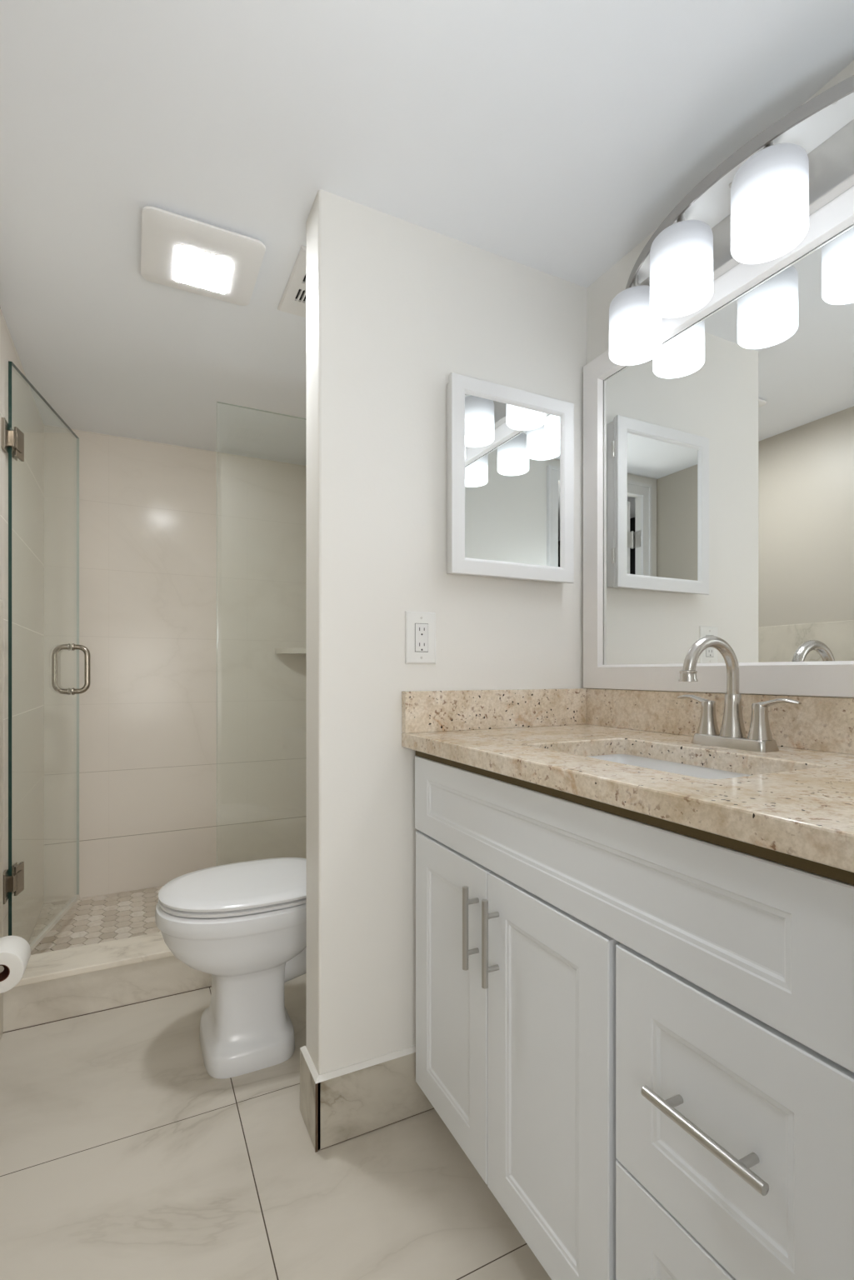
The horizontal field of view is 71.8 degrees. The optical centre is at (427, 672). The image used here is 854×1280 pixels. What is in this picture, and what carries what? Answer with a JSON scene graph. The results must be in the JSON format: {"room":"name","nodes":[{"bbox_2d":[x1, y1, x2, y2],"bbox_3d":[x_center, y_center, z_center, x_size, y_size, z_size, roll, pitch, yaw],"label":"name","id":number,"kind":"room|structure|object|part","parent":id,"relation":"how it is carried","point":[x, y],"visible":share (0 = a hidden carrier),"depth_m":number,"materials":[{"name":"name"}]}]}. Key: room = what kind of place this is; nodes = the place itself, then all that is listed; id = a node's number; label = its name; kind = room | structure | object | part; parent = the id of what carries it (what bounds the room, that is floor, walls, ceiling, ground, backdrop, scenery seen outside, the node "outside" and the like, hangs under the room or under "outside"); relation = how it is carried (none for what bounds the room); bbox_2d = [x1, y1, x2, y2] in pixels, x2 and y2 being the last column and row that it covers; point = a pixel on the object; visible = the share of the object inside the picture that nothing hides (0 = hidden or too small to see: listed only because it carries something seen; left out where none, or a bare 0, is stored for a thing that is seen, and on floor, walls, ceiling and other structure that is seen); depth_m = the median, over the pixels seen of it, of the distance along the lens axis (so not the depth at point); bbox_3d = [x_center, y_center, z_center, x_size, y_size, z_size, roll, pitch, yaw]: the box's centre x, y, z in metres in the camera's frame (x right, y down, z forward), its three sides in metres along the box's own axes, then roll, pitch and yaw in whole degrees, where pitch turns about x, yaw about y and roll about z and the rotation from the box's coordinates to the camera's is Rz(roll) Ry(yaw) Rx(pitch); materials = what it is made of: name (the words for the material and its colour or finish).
{"room":"bathroom","nodes":[
{"label":"bathroom","id":0,"kind":"room"},
{"bbox_2d":[0,307,44,942],"bbox_3d":[-1.055,-0.011,1.211,0.100,2.142,2.995,0,0,-26],"label":"wall","id":1,"kind":"structure","parent":0,"point":[27,476],"depth_m":2.13,"materials":[{"name":"tile"}]},
{"bbox_2d":[0,599,3,1039],"bbox_3d":[-0.812,0.424,0.844,0.010,1.272,1.984,0,0,-26],"label":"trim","id":2,"kind":"structure","parent":1,"relation":"attached to","point":[1,601],"depth_m":1.71,"materials":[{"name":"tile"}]},
{"bbox_2d":[0,965,4,972],"bbox_3d":[-1.065,0.700,1.447,0.070,0.048,0.150,0,0,-26],"label":"toilet paper holder","id":3,"kind":"object","parent":1,"relation":"attached to","point":[2,967],"visible":0.07,"depth_m":1.39,"materials":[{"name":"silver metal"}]},
{"bbox_2d":[0,935,30,993],"bbox_3d":[-1.029,0.708,1.434,0.098,0.098,0.102,0,0,-26],"label":"toilet paper roll","id":4,"kind":"object","parent":3,"relation":"on","point":[15,951],"visible":0.99,"depth_m":1.41,"materials":[{"name":"white paper"}]},
{"bbox_2d":[0,360,89,951],"bbox_3d":[-1.347,-0.017,2.083,0.136,1.878,0.671,0,0,-14],"label":"shower door","id":5,"kind":"structure","parent":1,"relation":"attached to","point":[12,441],"depth_m":1.83,"materials":[{"name":"clear glass"}]},
{"bbox_3d":[-1.275,-0.716,1.782,0.010,0.090,0.052,0,0,-26],"label":"wall plate","id":6,"kind":"part","parent":5,"relation":"part of","materials":[{"name":"silver metal"}]},
{"bbox_3d":[-1.275,0.647,1.782,0.010,0.090,0.052,0,0,-26],"label":"wall plate","id":7,"kind":"part","parent":5,"relation":"part of","materials":[{"name":"silver metal"}]},
{"bbox_3d":[-1.407,-0.013,2.334,0.136,0.196,0.020,0,0,-14],"label":"pull handle","id":8,"kind":"part","parent":5,"relation":"part of","materials":[{"name":"silver metal"}]},
{"bbox_2d":[15,931,174,986],"bbox_3d":[-0.759,0.920,2.068,1.190,0.020,0.177,0,0,-26],"label":"shower curb","id":9,"kind":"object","parent":1,"relation":"attached to","point":[52,965],"depth_m":1.89,"materials":[{"name":"stone"}]},
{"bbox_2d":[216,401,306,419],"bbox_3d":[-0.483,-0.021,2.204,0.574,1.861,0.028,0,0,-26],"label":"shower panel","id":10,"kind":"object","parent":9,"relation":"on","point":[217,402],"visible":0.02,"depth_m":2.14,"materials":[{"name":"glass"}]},
{"bbox_2d":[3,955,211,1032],"bbox_3d":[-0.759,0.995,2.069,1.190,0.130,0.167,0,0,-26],"label":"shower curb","id":11,"kind":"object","parent":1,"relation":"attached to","point":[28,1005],"depth_m":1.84,"materials":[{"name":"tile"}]},
{"bbox_2d":[3,985,211,1033],"bbox_3d":[-0.722,1.059,1.993,1.190,0.002,0.002,0,0,-26],"label":"trim","id":12,"kind":"structure","parent":1,"relation":"attached to","point":[211,986],"depth_m":1.85,"materials":[{"name":"brown tile"}]},
{"bbox_2d":[44,425,306,903],"bbox_3d":[-1.206,-0.011,2.862,1.290,2.142,0.100,0,0,-26],"label":"wall","id":13,"kind":"structure","parent":0,"point":[192,562],"depth_m":2.79,"materials":[{"name":"tile"}]},
{"bbox_2d":[275,647,306,654],"bbox_3d":[-0.653,-0.108,2.983,0.190,0.027,0.171,0,0,-26],"label":"corner shelf","id":14,"kind":"object","parent":13,"relation":"attached to","point":[300,650],"visible":0.71,"depth_m":2.94,"materials":[{"name":"tile"}]},
{"bbox_2d":[0,973,551,1279],"bbox_3d":[-0.014,1.085,0.343,2.198,0.050,3.628,0,0,-26],"label":"floor","id":15,"kind":"structure","parent":0,"point":[122,1157],"depth_m":1.24,"materials":[{"name":"tile"}]},
{"bbox_2d":[155,857,306,1079],"bbox_3d":[-0.385,0.662,1.764,0.778,0.795,0.432,0,0,-26],"label":"toilet","id":16,"kind":"object","parent":15,"relation":"on","point":[242,924],"visible":0.63,"depth_m":1.58,"materials":[{"name":"ceramic"}]},
{"bbox_3d":[-0.519,0.623,1.698,0.464,0.013,0.364,0,0,-26],"label":"seat","id":17,"kind":"part","parent":16,"relation":"part of","materials":[{"name":"plastic"}]},
{"bbox_3d":[-0.518,0.604,1.698,0.466,0.025,0.364,0,0,-26],"label":"lid","id":18,"kind":"part","parent":16,"relation":"part of","materials":[{"name":"plastic"}]},
{"bbox_2d":[415,755,853,1279],"bbox_3d":[0.454,0.628,0.991,0.582,0.864,1.168,0,0,-26],"label":"vanity cabinet","id":19,"kind":"object","parent":15,"relation":"on","point":[638,1037],"visible":0.9,"depth_m":0.78,"materials":[{"name":"wood"}]},
{"bbox_3d":[0.051,0.666,1.249,0.020,0.587,0.312,0,0,-26],"label":"door","id":20,"kind":"part","parent":19,"relation":"part of","materials":[{"name":"white wood"}]},
{"bbox_3d":[0.083,0.485,1.125,0.034,0.156,0.012,0,0,-26],"label":"bar pull","id":21,"kind":"part","parent":19,"relation":"part of","materials":[{"name":"metal"}]},
{"bbox_3d":[0.114,0.486,1.062,0.034,0.156,0.012,0,0,-26],"label":"bar pull","id":22,"kind":"part","parent":19,"relation":"part of","materials":[{"name":"metal"}]},
{"bbox_3d":[0.191,0.666,0.965,0.020,0.587,0.315,0,0,-26],"label":"door","id":23,"kind":"part","parent":19,"relation":"part of","materials":[{"name":"white wood"}]},
{"bbox_2d":[401,688,853,884],"bbox_3d":[0.457,0.120,1.001,0.568,0.151,1.188,0,0,-26],"label":"countertop","id":24,"kind":"structure","parent":19,"relation":"on","point":[796,810],"depth_m":1.04,"materials":[{"name":"stone"}]},
{"bbox_2d":[588,754,753,779],"bbox_3d":[0.403,0.247,1.039,0.300,0.138,0.464,0,0,-26],"label":"sink","id":25,"kind":"object","parent":24,"relation":"in","point":[661,765],"visible":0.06,"depth_m":1.18,"materials":[{"name":"white ceramic"}]},
{"bbox_2d":[676,635,801,752],"bbox_3d":[0.580,0.037,1.137,0.196,0.212,0.196,0,0,16],"label":"faucet","id":26,"kind":"object","parent":24,"relation":"on","point":[732,734],"visible":1,"depth_m":1.12,"materials":[{"name":"silver metal"}]},
{"bbox_3d":[0.548,0.056,1.216,0.021,0.020,0.073,0,0,-26],"label":"lever","id":27,"kind":"part","parent":26,"relation":"part of","materials":[{"name":"silver metal"}]},
{"bbox_3d":[0.564,0.089,1.184,0.041,0.067,0.041,0,0,-26],"label":"handle","id":28,"kind":"part","parent":26,"relation":"part of","materials":[{"name":"silver metal"}]},
{"bbox_3d":[0.540,0.027,1.111,0.156,0.191,0.047,0,0,-26],"label":"spout","id":29,"kind":"part","parent":26,"relation":"part of","materials":[{"name":"silver metal"}]},
{"bbox_3d":[0.589,0.133,1.135,0.053,0.020,0.158,0,0,-26],"label":"plate","id":30,"kind":"part","parent":26,"relation":"part of","materials":[{"name":"silver metal"}]},
{"bbox_3d":[0.613,0.089,1.086,0.041,0.067,0.041,0,0,-26],"label":"handle","id":31,"kind":"part","parent":26,"relation":"part of","materials":[{"name":"silver metal"}]},
{"bbox_3d":[0.629,0.056,1.053,0.021,0.020,0.073,0,0,-26],"label":"lever","id":32,"kind":"part","parent":26,"relation":"part of","materials":[{"name":"silver metal"}]},
{"bbox_3d":[0.335,0.815,0.674,0.020,0.291,0.308,0,0,-26],"label":"drawer","id":33,"kind":"part","parent":19,"relation":"part of","materials":[{"name":"white wood"}]},
{"bbox_3d":[0.311,0.514,0.661,0.034,0.012,0.156,0,0,-26],"label":"bar pull","id":34,"kind":"part","parent":19,"relation":"part of","materials":[{"name":"metal"}]},
{"bbox_3d":[0.335,0.519,0.674,0.020,0.292,0.308,0,0,-26],"label":"drawer","id":35,"kind":"part","parent":19,"relation":"part of","materials":[{"name":"white wood"}]},
{"bbox_2d":[0,0,853,465],"bbox_3d":[-0.240,-1.112,0.801,2.198,0.060,4.650,0,0,-26],"label":"ceiling","id":36,"kind":"structure","parent":0,"point":[553,137],"depth_m":1.20,"materials":[{"name":"white paint"}]},
{"bbox_2d":[140,205,265,305],"bbox_3d":[-0.585,-1.069,1.531,0.282,0.025,0.282,0,0,-26],"label":"ceiling light","id":37,"kind":"object","parent":36,"relation":"attached to","point":[179,252],"visible":1,"depth_m":1.50,"materials":[{"name":"white plastic"}]},
{"bbox_2d":[277,245,306,317],"bbox_3d":[-0.263,-1.077,1.682,0.263,0.009,0.290,0,0,-26],"label":"ceiling vent","id":38,"kind":"object","parent":36,"relation":"in","point":[293,300],"visible":0.15,"depth_m":1.66,"materials":[{"name":"white plastic"}]},
{"bbox_2d":[306,189,586,1074],"bbox_3d":[0.078,-0.011,1.541,0.771,2.142,0.115,0,0,-26],"label":"wall partition","id":39,"kind":"structure","parent":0,"point":[396,307],"depth_m":1.40,"materials":[{"name":"white paint"}]},
{"bbox_2d":[300,1049,320,1150],"bbox_3d":[-0.272,0.983,1.368,0.011,0.150,0.140,0,0,-26],"label":"baseboard","id":40,"kind":"structure","parent":39,"relation":"attached to","point":[307,1083],"depth_m":1.36,"materials":[{"name":"tile"}]},
{"bbox_2d":[300,1045,415,1083],"bbox_3d":[-0.122,0.904,1.441,0.344,0.008,0.138,0,0,-26],"label":"trim","id":41,"kind":"structure","parent":39,"relation":"attached to","point":[317,1078],"depth_m":1.36,"materials":[{"name":"white paint"}]},
{"bbox_2d":[315,1052,434,1152],"bbox_3d":[-0.092,0.983,1.386,0.339,0.149,0.013,0,0,-26],"label":"baseboard","id":42,"kind":"structure","parent":39,"relation":"attached to","point":[355,1103],"depth_m":1.36,"materials":[{"name":"tile"}]},
{"bbox_2d":[405,610,435,664],"bbox_3d":[-0.014,-0.084,1.427,0.082,0.126,0.008,0,0,-26],"label":"outlet","id":43,"kind":"object","parent":39,"relation":"attached to","point":[420,627],"visible":1,"depth_m":1.42,"materials":[{"name":"plastic"}]},
{"bbox_2d":[415,623,428,651],"bbox_3d":[-0.013,-0.084,1.425,0.034,0.067,0.004,0,0,-26],"label":"receptacle","id":44,"kind":"object","parent":43,"relation":"attached to","point":[421,629],"depth_m":1.42,"materials":[{"name":"white plastic"}]},
{"bbox_2d":[446,372,574,583],"bbox_3d":[0.217,-0.479,1.517,0.376,0.480,0.050,0,0,-26],"label":"medicine cabinet","id":45,"kind":"object","parent":39,"relation":"attached to","point":[510,451],"visible":1,"depth_m":1.49,"materials":[{"name":"white mirror"}]},
{"bbox_2d":[465,394,559,566],"bbox_3d":[0.222,-0.479,1.502,0.302,0.410,0.004,0,0,-26],"label":"mirror glass","id":46,"kind":"object","parent":45,"relation":"attached to","point":[512,442],"depth_m":1.50,"materials":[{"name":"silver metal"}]},
{"bbox_2d":[586,60,853,697],"bbox_3d":[0.763,-0.011,1.138,0.100,2.142,1.255,0,0,-26],"label":"wall","id":47,"kind":"structure","parent":0,"point":[600,294],"depth_m":1.59,"materials":[{"name":"white paint"}]},
{"bbox_2d":[583,185,853,697],"bbox_3d":[0.673,-0.403,1.176,0.025,0.892,1.040,0,0,-26],"label":"wall mirror","id":48,"kind":"object","parent":47,"relation":"attached to","point":[718,467],"visible":0.94,"depth_m":1.24,"materials":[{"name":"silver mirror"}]},
{"bbox_2d":[586,688,853,754],"bbox_3d":[0.708,0.094,1.113,0.020,0.098,1.166,0,0,-26],"label":"backsplash","id":49,"kind":"structure","parent":47,"relation":"attached to","point":[818,723],"depth_m":1.25,"materials":[{"name":"stone"}]},
{"bbox_2d":[609,75,853,365],"bbox_3d":[0.595,-0.847,1.133,0.205,0.188,0.704,0,0,-26],"label":"vanity light","id":50,"kind":"object","parent":47,"relation":"attached to","point":[756,206],"visible":0.99,"depth_m":1.08,"materials":[{"name":"white glass"}]},
{"bbox_2d":[631,275,638,286],"bbox_3d":[0.491,-0.907,1.391,0.044,0.052,0.044,0,0,-26],"label":"socket","id":51,"kind":"object","parent":50,"relation":"attached to","point":[634,277],"depth_m":1.38,"materials":[{"name":"silver metal"}]},
{"bbox_3d":[0.491,-0.827,1.391,0.054,0.107,0.054,0,0,-26],"label":"bulb","id":52,"kind":"part","parent":50,"relation":"part of","materials":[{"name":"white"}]},
{"bbox_3d":[0.491,-0.817,1.391,0.118,0.128,0.118,0,0,-26],"label":"lamp shade","id":53,"kind":"part","parent":50,"relation":"part of","materials":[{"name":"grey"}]},
{"bbox_2d":[676,211,684,222],"bbox_3d":[0.515,-0.907,1.197,0.044,0.052,0.044,0,0,-26],"label":"socket","id":54,"kind":"object","parent":50,"relation":"attached to","point":[680,215],"depth_m":1.19,"materials":[{"name":"silver metal"}]},
{"bbox_3d":[0.515,-0.827,1.197,0.054,0.107,0.054,0,0,-26],"label":"bulb","id":55,"kind":"part","parent":50,"relation":"part of","materials":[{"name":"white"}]},
{"bbox_3d":[0.515,-0.817,1.197,0.118,0.128,0.118,0,0,-26],"label":"lamp shade","id":56,"kind":"part","parent":50,"relation":"part of","materials":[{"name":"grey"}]},
{"bbox_3d":[0.590,-0.935,1.130,0.110,0.006,0.674,0,0,-26],"label":"canopy plate","id":57,"kind":"part","parent":50,"relation":"part of","materials":[{"name":"silver metal"}]},
{"bbox_3d":[0.651,-0.887,1.161,0.026,0.096,0.704,0,0,-26],"label":"plate","id":58,"kind":"part","parent":50,"relation":"part of","materials":[{"name":"silver metal"}]},
{"bbox_3d":[0.597,-0.827,1.031,0.054,0.107,0.054,0,0,-26],"label":"bulb","id":59,"kind":"part","parent":50,"relation":"part of","materials":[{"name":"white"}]},
{"bbox_2d":[764,139,774,148],"bbox_3d":[0.597,-0.907,1.031,0.044,0.052,0.044,0,0,-26],"label":"socket","id":60,"kind":"object","parent":50,"relation":"attached to","point":[767,142],"depth_m":1.02,"materials":[{"name":"silver metal"}]},
{"bbox_3d":[0.597,-0.817,1.031,0.118,0.128,0.118,0,0,-26],"label":"lamp shade","id":61,"kind":"part","parent":50,"relation":"part of","materials":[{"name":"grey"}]},
{"bbox_3d":[-0.968,1.045,2.492,1.190,0.070,0.775,0,0,-26],"label":"floor","id":62,"kind":"structure","parent":0,"visible":0},
{"bbox_2d":[28,885,163,954],"bbox_3d":[-0.969,1.010,2.493,1.188,0.003,0.769,0,0,-26],"label":"floor","id":63,"kind":"structure","parent":62,"relation":"on","point":[124,916],"depth_m":2.41,"materials":[{"name":"beige tile"}]}
]}

